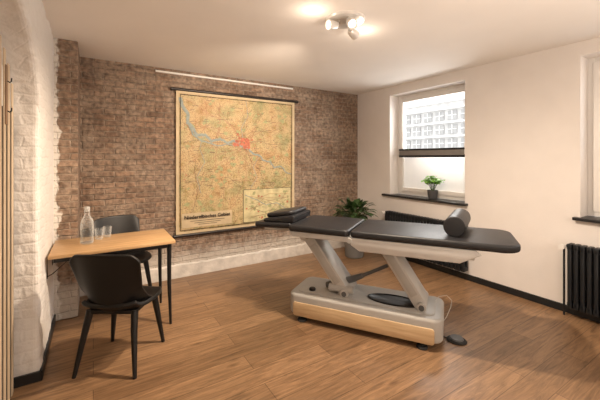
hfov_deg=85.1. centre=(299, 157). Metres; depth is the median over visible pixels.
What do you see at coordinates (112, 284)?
dining chair
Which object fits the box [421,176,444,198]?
potted plant
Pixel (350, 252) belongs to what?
planter
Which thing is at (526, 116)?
wall
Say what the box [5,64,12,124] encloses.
coat rack
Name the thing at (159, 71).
rail
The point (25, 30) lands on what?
wall
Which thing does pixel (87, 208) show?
carafe
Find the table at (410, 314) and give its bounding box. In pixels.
[255,215,520,349]
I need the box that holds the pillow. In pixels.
[264,206,310,222]
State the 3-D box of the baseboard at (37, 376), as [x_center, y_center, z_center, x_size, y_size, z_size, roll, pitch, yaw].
[-2.025,1.438,2.502,0.181,0.065,0.926,0,0,-32]
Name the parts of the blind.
rail, rail, guide cord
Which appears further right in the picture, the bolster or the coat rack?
the bolster
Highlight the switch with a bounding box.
[443,334,466,345]
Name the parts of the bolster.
panel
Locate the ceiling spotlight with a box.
[325,10,364,39]
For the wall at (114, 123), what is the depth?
3.83 m
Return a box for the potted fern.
[330,197,379,258]
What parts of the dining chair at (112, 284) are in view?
leg, backrest, leg, seat frame, seat, leg, leg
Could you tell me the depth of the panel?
1.91 m
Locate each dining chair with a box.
[69,254,164,378]
[91,215,151,285]
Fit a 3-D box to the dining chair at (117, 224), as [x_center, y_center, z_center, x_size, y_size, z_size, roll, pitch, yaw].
[-1.841,1.052,3.403,0.524,0.842,0.483,0,0,43]
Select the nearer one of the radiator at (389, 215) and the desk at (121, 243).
the desk at (121, 243)
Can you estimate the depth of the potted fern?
4.79 m
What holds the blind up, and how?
attached to the window at (411, 170)
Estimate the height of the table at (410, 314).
0.868 m
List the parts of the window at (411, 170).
sill, sash, frosted pane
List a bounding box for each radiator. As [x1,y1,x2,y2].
[380,210,467,271]
[558,243,599,316]
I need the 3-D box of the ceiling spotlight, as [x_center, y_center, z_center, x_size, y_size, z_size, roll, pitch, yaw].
[0.354,-1.016,2.547,0.304,0.128,0.320,0,0,24]
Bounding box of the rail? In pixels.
[155,70,292,89]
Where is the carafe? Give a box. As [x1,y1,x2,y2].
[80,206,92,242]
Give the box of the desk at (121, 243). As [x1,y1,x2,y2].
[47,229,175,323]
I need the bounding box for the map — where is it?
[170,87,297,237]
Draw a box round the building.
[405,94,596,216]
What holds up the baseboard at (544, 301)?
attached to the wall at (526, 116)
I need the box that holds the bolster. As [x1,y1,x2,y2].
[443,208,470,236]
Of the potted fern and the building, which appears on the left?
the potted fern
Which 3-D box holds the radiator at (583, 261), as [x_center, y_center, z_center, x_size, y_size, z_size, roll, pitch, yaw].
[2.756,1.130,2.623,0.173,0.680,1.082,0,0,-32]
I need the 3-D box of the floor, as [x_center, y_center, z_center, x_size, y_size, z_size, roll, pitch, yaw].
[0.724,1.520,2.055,4.820,0.100,6.100,0,0,-32]
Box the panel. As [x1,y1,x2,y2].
[0,35,13,399]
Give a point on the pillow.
(293, 214)
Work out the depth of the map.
4.34 m
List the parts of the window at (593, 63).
sill, frame, sash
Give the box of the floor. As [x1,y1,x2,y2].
[10,247,599,399]
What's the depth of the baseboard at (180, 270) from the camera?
4.34 m
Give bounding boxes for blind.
[399,92,464,192]
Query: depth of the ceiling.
2.81 m
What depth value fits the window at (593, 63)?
3.08 m
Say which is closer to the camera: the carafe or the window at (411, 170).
the carafe
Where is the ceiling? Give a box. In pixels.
[42,0,599,94]
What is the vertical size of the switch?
0.032 m
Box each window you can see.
[382,84,467,205]
[572,56,599,223]
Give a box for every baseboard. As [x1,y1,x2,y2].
[14,314,55,387]
[80,240,344,296]
[405,257,599,322]
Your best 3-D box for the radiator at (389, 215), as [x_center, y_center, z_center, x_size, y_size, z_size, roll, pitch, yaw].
[1.623,1.130,4.415,0.173,0.680,1.282,0,0,-32]
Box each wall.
[0,0,53,376]
[53,38,357,320]
[358,37,599,304]
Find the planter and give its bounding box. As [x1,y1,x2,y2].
[342,214,365,258]
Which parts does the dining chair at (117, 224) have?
backrest, seat, leg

